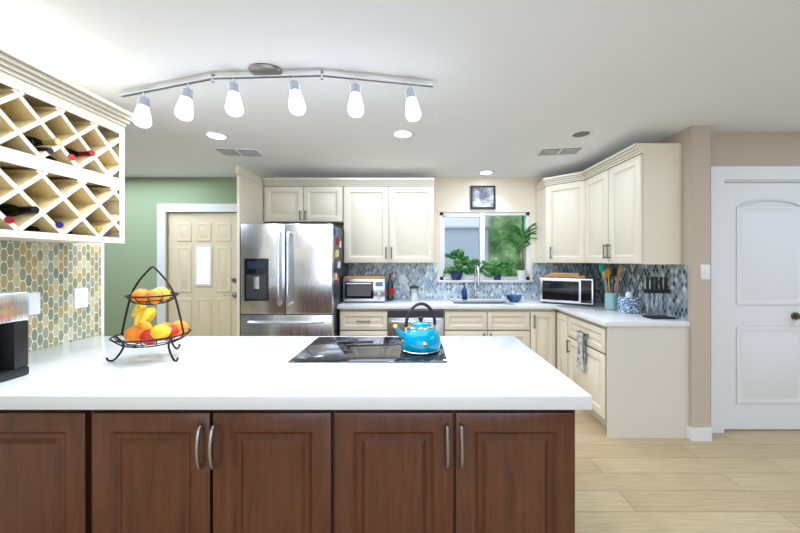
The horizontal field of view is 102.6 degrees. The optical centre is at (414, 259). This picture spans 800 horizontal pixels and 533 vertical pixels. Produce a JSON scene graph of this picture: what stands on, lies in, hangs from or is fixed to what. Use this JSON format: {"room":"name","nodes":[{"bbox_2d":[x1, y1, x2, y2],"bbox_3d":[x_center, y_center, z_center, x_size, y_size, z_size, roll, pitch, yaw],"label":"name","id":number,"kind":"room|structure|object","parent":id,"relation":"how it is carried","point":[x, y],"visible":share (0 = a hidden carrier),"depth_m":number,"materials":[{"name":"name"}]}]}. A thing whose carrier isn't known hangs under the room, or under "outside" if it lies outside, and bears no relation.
{"room":"kitchen","nodes":[
{"label":"kitchen","id":0,"kind":"room"},
{"bbox_2d":[69,243,99,335],"bbox_3d":[-2.060,0.175,-0.735,0.120,2.420,5.530,0,0,0],"label":"wall","id":1,"kind":"structure","parent":0,"point":[87,243],"depth_m":1.97,"materials":[{"name":"beige paint"}]},
{"bbox_2d":[0,240,100,351],"bbox_3d":[-1.995,0.190,0.515,0.008,0.570,3.030,0,0,0],"label":"backsplash","id":2,"kind":"structure","parent":1,"relation":"attached to","point":[55,275],"depth_m":1.77,"materials":[{"name":"tile"}]},
{"bbox_2d":[29,292,39,314],"bbox_3d":[-1.987,0.228,1.657,0.008,0.115,0.075,0,0,0],"label":"electrical outlet plate","id":3,"kind":"object","parent":2,"relation":"attached to","point":[34,303],"visible":0.54,"depth_m":1.67,"materials":[{"name":"white plastic"}]},
{"bbox_2d":[74,288,87,308],"bbox_3d":[-1.985,0.228,1.905,0.012,0.115,0.075,0,0,0],"label":"switch plate","id":4,"kind":"object","parent":2,"relation":"attached to","point":[80,298],"visible":1,"depth_m":1.90,"materials":[{"name":"white plastic"}]},
{"bbox_2d":[0,45,135,242],"bbox_3d":[-1.806,-0.466,1.059,0.384,0.742,1.618,0,0,0],"label":"wine rack","id":5,"kind":"object","parent":1,"relation":"attached to","point":[62,159],"visible":1,"depth_m":1.51,"materials":[{"name":"beige wood"}]},
{"bbox_2d":[100,243,103,335],"bbox_3d":[-2.061,0.175,2.042,0.129,2.420,0.025,0,0,0],"label":"trim","id":6,"kind":"structure","parent":1,"relation":"attached to","point":[102,289],"depth_m":2.04,"materials":[{"name":"white wood"}]},
{"bbox_2d":[104,177,557,335],"bbox_3d":[-1.615,0.175,4.075,7.770,2.420,0.150,0,0,0],"label":"wall","id":7,"kind":"structure","parent":0,"point":[130,261],"depth_m":4.00,"materials":[{"name":"green paint"}]},
{"bbox_2d":[157,204,236,335],"bbox_3d":[-2.655,0.343,4.024,1.110,2.085,0.103,0,0,0],"label":"door frame","id":8,"kind":"structure","parent":7,"relation":"attached to","point":[202,264],"depth_m":4.03,"materials":[{"name":"white wood"}]},
{"bbox_2d":[349,263,584,297],"bbox_3d":[0.653,0.256,3.994,2.947,0.438,0.006,0,0,0],"label":"backsplash","id":9,"kind":"structure","parent":7,"relation":"attached to","point":[423,277],"depth_m":3.99,"materials":[{"name":"tile"}]},
{"bbox_2d":[399,274,404,283],"bbox_3d":[-0.163,0.237,3.987,0.075,0.115,0.008,0,0,0],"label":"electrical outlet plate","id":10,"kind":"object","parent":9,"relation":"attached to","point":[401,278],"visible":1,"depth_m":3.98,"materials":[{"name":"white plastic"}]},
{"bbox_2d":[470,186,494,208],"bbox_3d":[0.845,-0.780,3.987,0.310,0.290,0.022,0,0,0],"label":"picture frame","id":11,"kind":"object","parent":7,"relation":"attached to","point":[482,197],"visible":0.93,"depth_m":3.98,"materials":[{"name":"black"}]},
{"bbox_2d":[440,212,528,279],"bbox_3d":[0.875,-0.175,4.045,1.125,0.850,0.070,0,0,0],"label":"window","id":12,"kind":"structure","parent":7,"relation":"in","point":[475,215],"depth_m":4.02,"materials":[{"name":"white"}]},
{"bbox_2d":[438,280,533,282],"bbox_3d":[0.875,0.265,4.003,1.185,0.030,0.095,0,0,0],"label":"window sill","id":13,"kind":"structure","parent":7,"relation":"attached to","point":[486,281],"depth_m":3.96,"materials":[{"name":"white wood"}]},
{"bbox_2d":[443,249,478,279],"bbox_3d":[0.578,0.053,4.005,0.448,0.392,0.164,0,0,0],"label":"potted plant","id":14,"kind":"object","parent":13,"relation":"on","point":[456,273],"depth_m":3.98,"materials":[{"name":"green plant"}]},
{"bbox_2d":[476,260,522,279],"bbox_3d":[1.060,0.126,4.005,0.593,0.246,0.100,0,0,0],"label":"potted plant","id":15,"kind":"object","parent":13,"relation":"on","point":[497,271],"depth_m":3.98,"materials":[{"name":"green plant"}]},
{"bbox_2d":[495,215,536,279],"bbox_3d":[1.353,-0.151,3.965,0.779,0.801,0.237,0,0,0],"label":"potted plant","id":16,"kind":"object","parent":13,"relation":"on","point":[521,274],"depth_m":3.99,"materials":[{"name":"green plant"}]},
{"bbox_2d":[0,0,799,176],"bbox_3d":[0.000,-1.085,0.400,11.000,0.100,7.800,0,0,0],"label":"ceiling","id":17,"kind":"structure","parent":0,"point":[517,85],"depth_m":1.78,"materials":[{"name":"white paint"}]},
{"bbox_2d":[202,131,229,140],"bbox_3d":[-1.650,-1.031,2.660,0.196,0.008,0.196,0,0,0],"label":"recessed light","id":18,"kind":"object","parent":17,"relation":"in","point":[214,135],"visible":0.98,"depth_m":2.65,"materials":[{"name":"white"}]},
{"bbox_2d":[212,147,265,157],"bbox_3d":[-1.680,-1.028,3.070,0.400,0.014,0.220,0,0,-8],"label":"ceiling vent","id":19,"kind":"object","parent":17,"relation":"in","point":[242,152],"visible":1,"depth_m":3.05,"materials":[{"name":"white metal"}]},
{"bbox_2d":[120,63,432,127],"bbox_3d":[-0.842,-0.910,1.819,1.892,0.249,0.280,0,0,0],"label":"track light","id":20,"kind":"object","parent":17,"relation":"attached to","point":[184,109],"visible":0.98,"depth_m":1.75,"materials":[{"name":"silver metal"}]},
{"bbox_2d":[391,129,414,138],"bbox_3d":[-0.100,-1.031,2.620,0.196,0.008,0.196,0,0,0],"label":"recessed light","id":21,"kind":"object","parent":17,"relation":"in","point":[402,133],"visible":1,"depth_m":2.61,"materials":[{"name":"white"}]},
{"bbox_2d":[478,170,494,174],"bbox_3d":[0.840,-1.031,3.780,0.196,0.008,0.196,0,0,0],"label":"recessed light","id":22,"kind":"object","parent":17,"relation":"in","point":[486,172],"visible":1,"depth_m":3.77,"materials":[{"name":"white"}]},
{"bbox_2d":[535,146,585,156],"bbox_3d":[1.370,-1.028,3.040,0.400,0.014,0.220,0,0,8],"label":"ceiling vent","id":23,"kind":"object","parent":17,"relation":"in","point":[558,151],"visible":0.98,"depth_m":3.02,"materials":[{"name":"white metal"}]},
{"bbox_2d":[568,129,594,138],"bbox_3d":[1.360,-1.031,2.620,0.196,0.008,0.196,0,0,0],"label":"recessed light","id":24,"kind":"object","parent":17,"relation":"in","point":[580,133],"visible":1,"depth_m":2.61,"materials":[{"name":"white metal"}]},
{"bbox_2d":[456,309,511,325],"bbox_3d":[0.750,0.615,3.496,0.640,0.199,0.008,0,0,0],"label":"drawer","id":25,"kind":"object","parent":0,"relation":"attached to","point":[464,317],"depth_m":3.39,"materials":[{"name":"beige wood"}]},
{"bbox_2d":[657,125,709,427],"bbox_3d":[2.200,0.175,3.230,0.140,2.420,1.540,0,0,0],"label":"wall","id":26,"kind":"structure","parent":0,"point":[694,140],"depth_m":2.46,"materials":[{"name":"beige paint"}]},
{"bbox_2d":[536,183,543,262],"bbox_3d":[1.819,-0.417,3.689,0.618,0.904,0.618,0,0,0],"label":"upper cabinet","id":27,"kind":"object","parent":26,"relation":"attached to","point":[539,190],"depth_m":3.85,"materials":[{"name":"beige wood"}]},
{"bbox_2d":[544,175,583,262],"bbox_3d":[1.658,-0.420,3.528,0.320,0.898,0.320,0,0,0],"label":"upper cabinet","id":28,"kind":"object","parent":26,"relation":"attached to","point":[563,195],"depth_m":3.52,"materials":[{"name":"beige wood"}]},
{"bbox_2d":[584,147,681,263],"bbox_3d":[1.963,-0.417,2.980,0.330,0.904,0.860,0,0,0],"label":"upper cabinet","id":29,"kind":"object","parent":26,"relation":"attached to","point":[623,206],"depth_m":2.60,"materials":[{"name":"beige wood"}]},
{"bbox_2d":[585,263,686,320],"bbox_3d":[2.124,0.256,3.244,0.006,0.438,1.489,0,0,0],"label":"backsplash","id":30,"kind":"structure","parent":26,"relation":"attached to","point":[632,279],"depth_m":2.96,"materials":[{"name":"tile"}]},
{"bbox_2d":[687,421,711,440],"bbox_3d":[2.244,1.337,2.513,0.256,0.095,0.134,0,0,0],"label":"baseboard","id":31,"kind":"structure","parent":26,"relation":"attached to","point":[699,434],"depth_m":2.45,"materials":[{"name":"white wood"}]},
{"bbox_2d":[700,265,709,279],"bbox_3d":[2.228,0.092,2.454,0.072,0.115,0.011,0,0,0],"label":"switch plate","id":32,"kind":"object","parent":26,"relation":"attached to","point":[704,272],"visible":1,"depth_m":2.45,"materials":[{"name":"white plastic"}]},
{"bbox_2d":[575,410,799,532],"bbox_3d":[0.000,1.435,1.250,11.000,0.100,9.500,0,0,0],"label":"floor","id":33,"kind":"structure","parent":0,"point":[737,481],"depth_m":1.99,"materials":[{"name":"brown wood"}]},
{"bbox_2d":[0,410,87,532],"bbox_3d":[-1.392,0.955,1.557,0.437,0.860,0.817,0,0,0],"label":"base cabinet","id":34,"kind":"object","parent":33,"relation":"on","point":[44,453],"depth_m":1.15,"materials":[{"name":"brown wood"}]},
{"bbox_2d":[88,410,335,532],"bbox_3d":[-0.734,0.955,1.557,0.879,0.860,0.817,0,0,0],"label":"base cabinet","id":35,"kind":"object","parent":33,"relation":"on","point":[287,471],"depth_m":1.15,"materials":[{"name":"brown wood"}]},
{"bbox_2d":[0,336,591,409],"bbox_3d":[-0.689,0.500,1.559,2.618,0.050,0.882,0,0,0],"label":"countertop","id":36,"kind":"structure","parent":35,"relation":"on","point":[262,373],"depth_m":1.27,"materials":[{"name":"white stone"}]},
{"bbox_2d":[0,291,28,381],"bbox_3d":[-1.719,0.301,1.229,0.241,0.345,0.202,0,0,0],"label":"coffee maker","id":37,"kind":"object","parent":36,"relation":"on","point":[14,311],"visible":1,"depth_m":1.28,"materials":[{"name":"black"}]},
{"bbox_2d":[105,266,190,361],"bbox_3d":[-1.270,0.253,1.564,0.341,0.446,0.335,0,0,0],"label":"fruit basket","id":38,"kind":"object","parent":36,"relation":"on","point":[142,330],"visible":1,"depth_m":1.50,"materials":[{"name":"black metal"}]},
{"bbox_2d":[288,337,447,362],"bbox_3d":[-0.218,0.471,1.716,0.739,0.007,0.478,0,0,0],"label":"cooktop","id":39,"kind":"object","parent":36,"relation":"in","point":[353,350],"visible":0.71,"depth_m":1.62,"materials":[{"name":"black glass"}]},
{"bbox_2d":[392,302,440,354],"bbox_3d":[0.010,0.344,1.670,0.248,0.248,0.208,0,0,0],"label":"kettle","id":40,"kind":"object","parent":39,"relation":"on","point":[420,337],"visible":1,"depth_m":1.61,"materials":[{"name":"blue metal"}]},
{"bbox_2d":[236,166,259,335],"bbox_3d":[-1.750,0.228,3.375,0.030,2.315,0.450,0,0,0],"label":"panel","id":41,"kind":"object","parent":33,"relation":"on","point":[248,183],"depth_m":3.24,"materials":[{"name":"beige wood"}]},
{"bbox_2d":[241,224,348,335],"bbox_3d":[-1.269,0.512,3.536,0.922,1.746,0.868,0,0,0],"label":"fridge","id":42,"kind":"object","parent":33,"relation":"on","point":[293,276],"visible":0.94,"depth_m":3.17,"materials":[{"name":"grey metal"}]},
{"bbox_2d":[260,177,433,262],"bbox_3d":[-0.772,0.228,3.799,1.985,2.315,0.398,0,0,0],"label":"upper cabinet","id":43,"kind":"object","parent":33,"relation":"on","point":[386,220],"depth_m":3.67,"materials":[{"name":"beige wood"}]},
{"bbox_2d":[340,309,387,335],"bbox_3d":[-0.545,0.950,3.689,0.510,0.870,0.618,0,0,0],"label":"base cabinet","id":44,"kind":"object","parent":33,"relation":"on","point":[353,322],"depth_m":3.39,"materials":[{"name":"beige wood"}]},
{"bbox_2d":[388,309,455,335],"bbox_3d":[0.065,0.950,3.689,0.710,0.870,0.618,0,0,0],"label":"dishwasher","id":45,"kind":"object","parent":33,"relation":"on","point":[445,318],"depth_m":3.38,"materials":[{"name":"grey metal"}]},
{"bbox_2d":[336,410,574,532],"bbox_3d":[0.145,0.955,1.557,0.880,0.860,0.817,0,0,0],"label":"base cabinet","id":46,"kind":"object","parent":33,"relation":"on","point":[398,471],"depth_m":1.15,"materials":[{"name":"brown wood"}]},
{"bbox_2d":[456,326,511,335],"bbox_3d":[0.750,1.055,3.685,0.660,0.660,0.390,0,0,0],"label":"base cabinet","id":47,"kind":"object","parent":33,"relation":"on","point":[460,330],"depth_m":3.39,"materials":[{"name":"beige wood"}]},
{"bbox_2d":[512,309,555,367],"bbox_3d":[1.290,0.950,3.693,0.420,0.870,0.610,0,0,0],"label":"base cabinet","id":48,"kind":"object","parent":33,"relation":"on","point":[534,330],"depth_m":3.39,"materials":[{"name":"beige wood"}]},
{"bbox_2d":[337,298,604,308],"bbox_3d":[0.654,0.495,3.677,2.948,0.040,0.641,0,0,0],"label":"countertop","id":49,"kind":"structure","parent":48,"relation":"on","point":[398,303],"depth_m":3.42,"materials":[{"name":"white stone"}]},
{"bbox_2d":[343,275,386,301],"bbox_3d":[-0.568,0.331,3.707,0.465,0.287,0.387,0,0,0],"label":"toaster oven","id":50,"kind":"object","parent":49,"relation":"on","point":[364,288],"visible":1,"depth_m":3.55,"materials":[{"name":"silver metal"}]},
{"bbox_2d":[387,273,393,300],"bbox_3d":[-0.290,0.315,3.760,0.077,0.318,0.077,0,0,0],"label":"bottle","id":51,"kind":"object","parent":49,"relation":"on","point":[390,290],"depth_m":3.73,"materials":[{"name":"green glass"}]},
{"bbox_2d":[409,285,418,300],"bbox_3d":[-0.010,0.382,3.780,0.112,0.185,0.112,0,0,0],"label":"canister","id":52,"kind":"object","parent":49,"relation":"on","point":[414,292],"visible":0.98,"depth_m":3.73,"materials":[{"name":"silver metal"}]},
{"bbox_2d":[462,283,466,298],"bbox_3d":[0.600,0.377,3.880,0.068,0.195,0.068,0,0,0],"label":"soap bottle","id":53,"kind":"object","parent":49,"relation":"on","point":[464,292],"visible":1,"depth_m":3.85,"materials":[{"name":"blue glass"}]},
{"bbox_2d":[473,265,481,298],"bbox_3d":[0.765,0.269,3.830,0.110,0.411,0.250,0,0,0],"label":"faucet","id":54,"kind":"object","parent":49,"relation":"on","point":[478,283],"visible":1,"depth_m":3.91,"materials":[{"name":"silver metal"}]},
{"bbox_2d":[506,294,522,301],"bbox_3d":[1.120,0.436,3.620,0.184,0.075,0.184,0,0,0],"label":"bowl","id":55,"kind":"object","parent":49,"relation":"on","point":[513,298],"visible":1,"depth_m":3.57,"materials":[{"name":"blue ceramic"}]},
{"bbox_2d":[540,272,594,305],"bbox_3d":[1.689,0.309,3.543,0.520,0.330,0.421,0,0,32],"label":"microwave","id":56,"kind":"object","parent":49,"relation":"on","point":[568,288],"visible":1,"depth_m":3.39,"materials":[{"name":"grey metal"}]},
{"bbox_2d":[556,310,688,437],"bbox_3d":[1.797,0.950,2.949,0.661,0.870,0.922,0,0,0],"label":"base cabinet","id":57,"kind":"object","parent":33,"relation":"on","point":[633,382],"visible":0.85,"depth_m":2.49,"materials":[{"name":"beige wood"}]},
{"bbox_2d":[576,331,585,370],"bbox_3d":[1.469,0.796,2.834,0.034,0.338,0.121,0,0,0],"label":"hanging towel","id":58,"kind":"object","parent":57,"relation":"hanging from","point":[581,357],"visible":1,"depth_m":2.82,"materials":[{"name":"white fabric"}]},
{"bbox_2d":[554,304,689,326],"bbox_3d":[1.794,0.495,2.909,0.668,0.040,0.870,0,0,0],"label":"countertop","id":59,"kind":"structure","parent":57,"relation":"on","point":[597,312],"depth_m":2.64,"materials":[{"name":"white stone"}]},
{"bbox_2d":[599,264,623,309],"bbox_3d":[1.903,0.258,3.100,0.212,0.432,0.175,0,0,0],"label":"utensil crock","id":60,"kind":"object","parent":59,"relation":"on","point":[611,300],"visible":0.98,"depth_m":3.06,"materials":[{"name":"teal"}]},
{"bbox_2d":[618,291,639,312],"bbox_3d":[1.938,0.380,2.902,0.125,0.189,0.125,0,0,0],"label":"jar","id":61,"kind":"object","parent":59,"relation":"on","point":[628,303],"visible":1,"depth_m":2.84,"materials":[{"name":"white"}]},
{"bbox_2d":[642,277,675,318],"bbox_3d":[1.995,0.306,2.620,0.190,0.335,0.120,0,0,0],"label":"knife block","id":62,"kind":"object","parent":59,"relation":"on","point":[656,302],"visible":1,"depth_m":2.64,"materials":[{"name":"black"}]},
{"bbox_2d":[710,132,799,166],"bbox_3d":[3.885,0.175,2.655,3.230,2.420,0.150,0,0,0],"label":"wall","id":63,"kind":"structure","parent":0,"point":[754,148],"depth_m":2.58,"materials":[{"name":"beige paint"}]},
{"bbox_2d":[710,166,799,432],"bbox_3d":[2.883,0.318,2.624,1.024,2.135,0.211,0,0,0],"label":"door frame","id":64,"kind":"structure","parent":63,"relation":"attached to","point":[754,297],"depth_m":2.59,"materials":[{"name":"white wood"}]},
{"label":"outside","id":65,"kind":"structure","parent":0,"visible":0},
{"bbox_2d":[445,216,524,275],"bbox_3d":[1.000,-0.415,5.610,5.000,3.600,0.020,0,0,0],"label":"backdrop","id":66,"kind":"structure","parent":65,"point":[492,243],"depth_m":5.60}
]}

